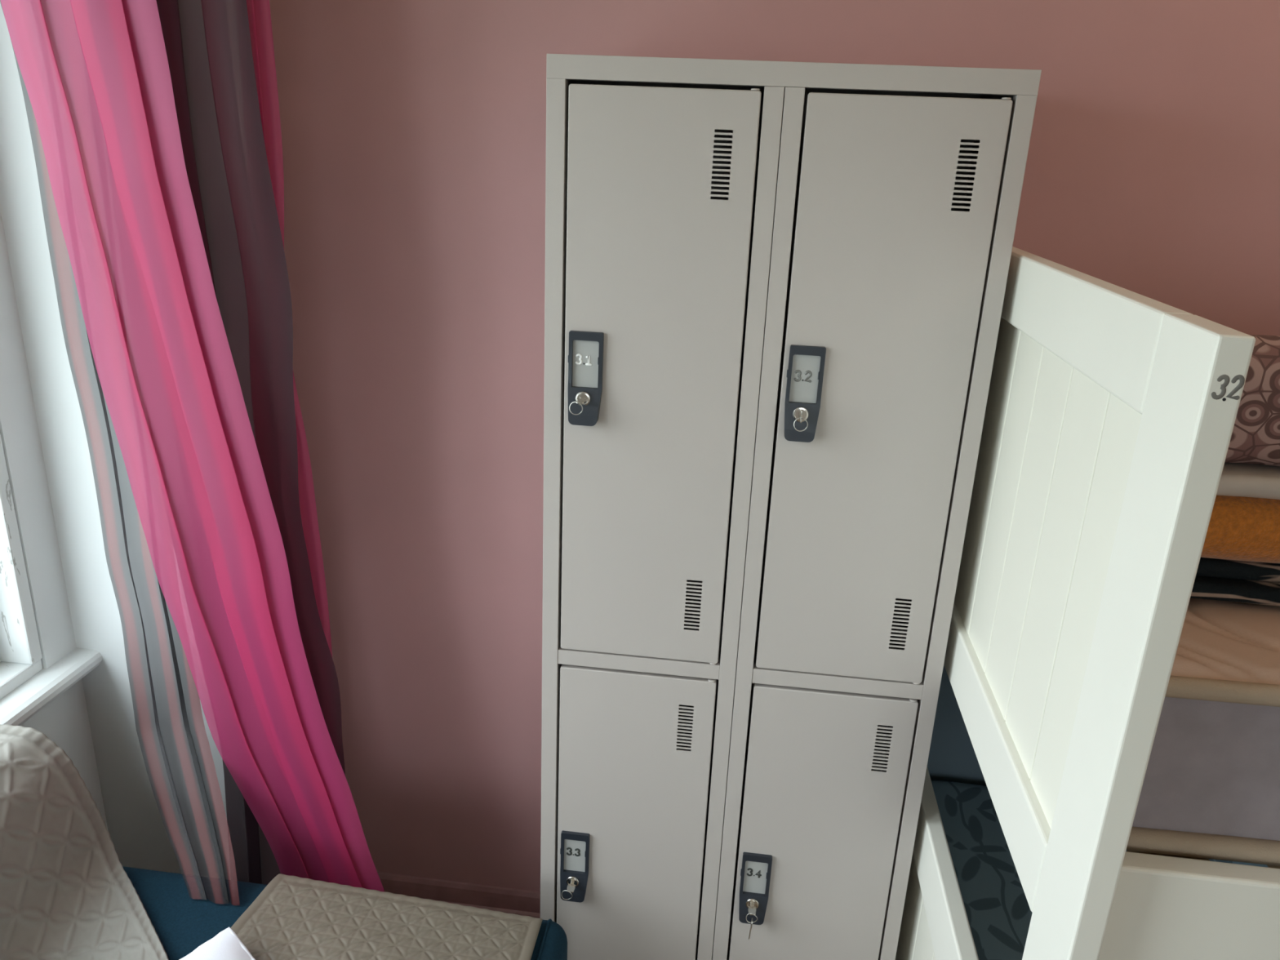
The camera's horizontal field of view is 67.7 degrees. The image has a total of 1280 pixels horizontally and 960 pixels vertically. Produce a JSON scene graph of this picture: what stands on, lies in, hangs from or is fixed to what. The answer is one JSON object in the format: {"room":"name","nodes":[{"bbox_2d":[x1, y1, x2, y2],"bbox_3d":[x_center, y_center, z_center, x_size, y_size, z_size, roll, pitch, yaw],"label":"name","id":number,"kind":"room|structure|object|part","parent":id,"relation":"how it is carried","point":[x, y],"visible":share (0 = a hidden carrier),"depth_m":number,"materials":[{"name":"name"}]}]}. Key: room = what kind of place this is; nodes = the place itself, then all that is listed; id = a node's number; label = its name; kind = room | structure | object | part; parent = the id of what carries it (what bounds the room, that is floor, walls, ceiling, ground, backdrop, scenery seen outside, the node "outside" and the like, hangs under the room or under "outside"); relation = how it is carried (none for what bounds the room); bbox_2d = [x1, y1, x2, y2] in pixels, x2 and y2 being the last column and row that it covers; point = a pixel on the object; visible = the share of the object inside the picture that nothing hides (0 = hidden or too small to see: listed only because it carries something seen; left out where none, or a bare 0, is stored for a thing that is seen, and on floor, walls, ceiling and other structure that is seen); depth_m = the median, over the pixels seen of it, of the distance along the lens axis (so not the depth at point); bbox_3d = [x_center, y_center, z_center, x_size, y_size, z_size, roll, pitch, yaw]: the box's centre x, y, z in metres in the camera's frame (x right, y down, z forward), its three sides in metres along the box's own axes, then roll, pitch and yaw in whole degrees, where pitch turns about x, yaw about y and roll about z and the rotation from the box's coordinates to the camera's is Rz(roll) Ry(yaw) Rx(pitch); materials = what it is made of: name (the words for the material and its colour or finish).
{"room":"dormitory","nodes":[
{"label":"dormitory","id":0,"kind":"room"},
{"bbox_2d":[0,0,231,879],"bbox_3d":[-1.213,0.409,0.081,0.536,2.550,4.160,4,19,6],"label":"wall","id":1,"kind":"structure","parent":0,"point":[108,733],"depth_m":1.76,"materials":[{"name":"white paint"}]},
{"bbox_2d":[0,432,102,725],"bbox_3d":[-1.262,0.006,0.602,0.231,1.535,2.186,4,19,6],"label":"window","id":2,"kind":"structure","parent":1,"relation":"in","point":[26,687],"depth_m":1.71,"materials":[{"name":"white paint"}]},
{"bbox_3d":[-1.256,-0.025,0.600,0.119,1.475,2.003,4,19,6],"label":"frame","id":3,"kind":"part","parent":2,"relation":"part of","materials":[{"name":"white paint"}]},
{"bbox_3d":[-1.292,0.700,0.844,0.231,0.064,2.186,4,19,6],"label":"sill","id":4,"kind":"part","parent":2,"relation":"part of","materials":[{"name":"white paint"}]},
{"bbox_3d":[-0.705,-1.100,1.261,0.510,0.022,0.102,4,19,6],"label":"curtain rod","id":5,"kind":"object","parent":1,"relation":"attached to","visible":0},
{"bbox_2d":[49,230,232,904],"bbox_3d":[-0.775,-0.206,1.437,0.119,1.784,0.465,-15,26,-40],"label":"curtain","id":6,"kind":"object","parent":5,"relation":"hanging from","point":[132,533],"visible":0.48,"depth_m":1.68,"materials":[{"name":"fabric"}]},
{"bbox_2d":[0,0,384,891],"bbox_3d":[-0.677,-0.112,1.505,0.520,2.000,0.013,4,19,6],"label":"curtain","id":7,"kind":"object","parent":5,"relation":"hanging from","point":[95,73],"visible":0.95,"depth_m":1.51,"materials":[{"name":"pink fabric"}]},
{"bbox_2d":[155,0,345,884],"bbox_3d":[-0.673,-0.133,1.552,0.318,1.990,0.015,4,19,6],"label":"curtain","id":8,"kind":"object","parent":5,"relation":"hanging from","point":[208,44],"visible":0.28,"depth_m":1.47,"materials":[{"name":"fabric"}]},
{"bbox_2d":[246,0,332,656],"bbox_3d":[-0.581,-0.134,1.581,0.084,2.000,0.014,4,19,6],"label":"curtain","id":9,"kind":"object","parent":5,"relation":"hanging from","point":[258,11],"visible":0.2,"depth_m":1.46,"materials":[{"name":"fabric"}]},
{"bbox_2d":[269,0,1279,892],"bbox_3d":[1.078,-0.076,1.754,3.594,2.550,0.150,4,19,6],"label":"wall","id":10,"kind":"structure","parent":0,"point":[413,131],"depth_m":1.71,"materials":[{"name":"pink paint"}]},
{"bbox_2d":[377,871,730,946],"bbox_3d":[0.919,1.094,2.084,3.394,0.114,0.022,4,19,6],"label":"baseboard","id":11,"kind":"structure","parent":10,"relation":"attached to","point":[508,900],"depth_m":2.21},
{"bbox_2d":[927,665,986,786],"bbox_3d":[1.495,0.544,1.805,1.900,0.620,0.014,4,19,6],"label":"cloth","id":12,"kind":"object","parent":10,"relation":"hanging from","point":[952,757],"visible":0.04,"depth_m":1.92,"materials":[{"name":"blue fabric"}]},
{"bbox_3d":[0.466,1.795,0.339,4.230,0.100,4.260,4,19,6],"label":"floor","id":13,"kind":"structure","parent":0,"visible":0},
{"bbox_2d":[122,866,567,959],"bbox_3d":[-0.728,1.112,0.833,1.005,0.768,1.823,4,19,6],"label":"sofa","id":14,"kind":"object","parent":13,"relation":"on","point":[175,904],"visible":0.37,"depth_m":1.56,"materials":[{"name":"blue fabric"}]},
{"bbox_2d":[0,724,168,959],"bbox_3d":[-0.954,0.825,0.934,0.522,0.380,1.465,4,19,6],"label":"cover","id":15,"kind":"object","parent":14,"relation":"on","point":[66,893],"visible":1,"depth_m":1.51,"materials":[{"name":"fabric"}]},
{"bbox_2d":[179,927,255,959],"bbox_3d":[-0.619,0.834,1.220,0.413,0.153,0.405,18,25,38],"label":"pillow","id":16,"kind":"object","parent":14,"relation":"on","point":[226,944],"visible":1,"depth_m":1.42,"materials":[{"name":"white fabric"}]},
{"bbox_2d":[230,873,542,959],"bbox_3d":[-0.420,0.798,1.457,0.484,0.123,0.362,4,19,6],"label":"cover","id":17,"kind":"object","parent":14,"relation":"on","point":[293,917],"visible":0.95,"depth_m":1.52,"materials":[{"name":"beige fabric"}]},
{"bbox_2d":[540,53,1041,959],"bbox_3d":[0.175,0.275,1.703,0.640,1.850,0.361,4,19,6],"label":"locker","id":18,"kind":"object","parent":13,"relation":"on","point":[746,618],"visible":1,"depth_m":1.44,"materials":[{"name":"grey metal"}]},
{"bbox_2d":[561,881,575,899],"bbox_3d":[-0.126,0.729,1.696,0.023,0.020,0.025,4,19,6],"label":"key","id":19,"kind":"object","parent":18,"relation":"attached to","point":[571,886],"visible":1,"depth_m":1.69,"materials":[{"name":"silver metal"}]},
{"bbox_3d":[-0.118,0.689,1.699,0.052,0.138,0.017,4,19,6],"label":"handle","id":20,"kind":"part","parent":18,"relation":"part of","materials":[{"name":"grey plastic"}]},
{"bbox_2d":[568,398,586,414],"bbox_3d":[-0.091,-0.108,1.404,0.023,0.020,0.025,4,19,6],"label":"key","id":21,"kind":"object","parent":18,"relation":"attached to","point":[581,401],"visible":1,"depth_m":1.40,"materials":[{"name":"silver metal"}]},
{"bbox_3d":[-0.082,-0.149,1.408,0.052,0.138,0.017,4,19,6],"label":"handle","id":22,"kind":"part","parent":18,"relation":"part of","materials":[{"name":"grey plastic"}]},
{"bbox_3d":[-0.020,0.723,1.716,0.259,0.860,0.016,4,19,6],"label":"door","id":23,"kind":"part","parent":18,"relation":"part of","materials":[{"name":"grey metal"}]},
{"bbox_3d":[0.016,-0.121,1.422,0.259,0.860,0.016,4,19,6],"label":"door","id":24,"kind":"part","parent":18,"relation":"part of","materials":[{"name":"grey metal"}]},
{"bbox_2d":[746,903,757,939],"bbox_3d":[0.194,0.773,1.667,0.020,0.056,0.030,4,19,6],"label":"key","id":25,"kind":"object","parent":18,"relation":"attached to","point":[752,910],"visible":1,"depth_m":1.66,"materials":[{"name":"silver metal"}]},
{"bbox_3d":[0.199,0.714,1.667,0.052,0.138,0.017,4,19,6],"label":"handle","id":26,"kind":"part","parent":18,"relation":"part of","materials":[{"name":"grey plastic"}]},
{"bbox_2d":[793,411,808,431],"bbox_3d":[0.231,-0.085,1.371,0.020,0.026,0.025,4,19,6],"label":"key","id":27,"kind":"object","parent":18,"relation":"attached to","point":[801,418],"visible":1,"depth_m":1.36,"materials":[{"name":"silver metal"}]},
{"bbox_3d":[0.235,-0.123,1.375,0.052,0.138,0.017,4,19,6],"label":"handle","id":28,"kind":"part","parent":18,"relation":"part of","materials":[{"name":"grey plastic"}]},
{"bbox_3d":[0.298,0.748,1.683,0.262,0.860,0.016,4,19,6],"label":"door","id":29,"kind":"part","parent":18,"relation":"part of","materials":[{"name":"grey metal"}]},
{"bbox_3d":[0.334,-0.096,1.390,0.262,0.860,0.016,4,19,6],"label":"door","id":30,"kind":"part","parent":18,"relation":"part of","materials":[{"name":"grey metal"}]},
{"bbox_2d":[895,246,1279,959],"bbox_3d":[1.497,0.581,1.336,2.074,1.619,0.946,4,19,6],"label":"bunk bed","id":31,"kind":"object","parent":13,"relation":"on","point":[1111,411],"visible":0.77,"depth_m":0.97,"materials":[{"name":"white paint"}]},
{"bbox_3d":[0.471,0.859,1.566,0.010,0.304,0.730,4,19,6],"label":"panel","id":32,"kind":"part","parent":31,"relation":"part of","materials":[{"name":"beige paint"}]},
{"bbox_3d":[0.476,0.666,1.499,0.028,0.110,0.731,4,19,6],"label":"rail","id":33,"kind":"part","parent":31,"relation":"part of","materials":[{"name":"white paint"}]},
{"bbox_3d":[0.491,0.318,1.378,0.028,0.093,0.731,4,19,6],"label":"rail","id":34,"kind":"part","parent":31,"relation":"part of","materials":[{"name":"white paint"}]},
{"bbox_3d":[0.505,0.050,1.284,0.010,0.479,0.730,4,19,6],"label":"panel","id":35,"kind":"part","parent":31,"relation":"part of","materials":[{"name":"beige paint"}]},
{"bbox_3d":[0.513,-0.219,1.191,0.028,0.094,0.731,4,19,6],"label":"rail","id":36,"kind":"part","parent":31,"relation":"part of","materials":[{"name":"white paint"}]},
{"bbox_3d":[0.432,0.636,1.047,0.028,1.619,0.108,4,19,6],"label":"post","id":37,"kind":"part","parent":31,"relation":"part of","materials":[{"name":"white paint"}]},
{"bbox_3d":[1.454,0.510,0.870,2.017,0.120,0.028,4,19,6],"label":"rail","id":38,"kind":"part","parent":31,"relation":"part of","materials":[{"name":"white paint"}]},
{"bbox_2d":[1126,597,1279,866],"bbox_3d":[1.500,0.233,1.220,1.992,0.208,0.802,4,19,6],"label":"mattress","id":39,"kind":"object","parent":31,"relation":"on","point":[1211,789],"visible":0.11,"depth_m":0.96,"materials":[{"name":"beige fabric"}]},
{"bbox_2d":[1190,557,1279,606],"bbox_3d":[0.836,0.042,1.285,0.600,0.051,0.553,4,19,6],"label":"fleece blanket","id":40,"kind":"object","parent":39,"relation":"on","point":[1220,580],"visible":0.05,"depth_m":1.06,"materials":[{"name":"black fabric"}]},
{"bbox_2d":[1200,495,1279,563],"bbox_3d":[0.835,-0.018,1.268,0.608,0.088,0.568,4,19,6],"label":"blanket","id":41,"kind":"object","parent":40,"relation":"on","point":[1241,528],"visible":0.03,"depth_m":1.02,"materials":[{"name":"orange fabric"}]},
{"bbox_2d":[1216,334,1279,499],"bbox_3d":[0.834,-0.135,1.228,0.600,0.171,0.588,4,19,6],"label":"duvet","id":42,"kind":"object","parent":41,"relation":"on","point":[1251,466],"visible":0.06,"depth_m":0.98,"materials":[{"name":"fabric"}]},
{"bbox_3d":[1.469,0.968,1.473,1.960,0.120,0.805,4,19,6],"label":"mattress","id":43,"kind":"object","parent":31,"relation":"on","visible":0},
{"bbox_2d":[931,780,1268,959],"bbox_3d":[1.419,0.843,1.456,1.855,0.114,0.852,4,19,6],"label":"duvet","id":44,"kind":"object","parent":43,"relation":"on","point":[999,913],"visible":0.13,"depth_m":1.67,"materials":[{"name":"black fabric"}]}
]}

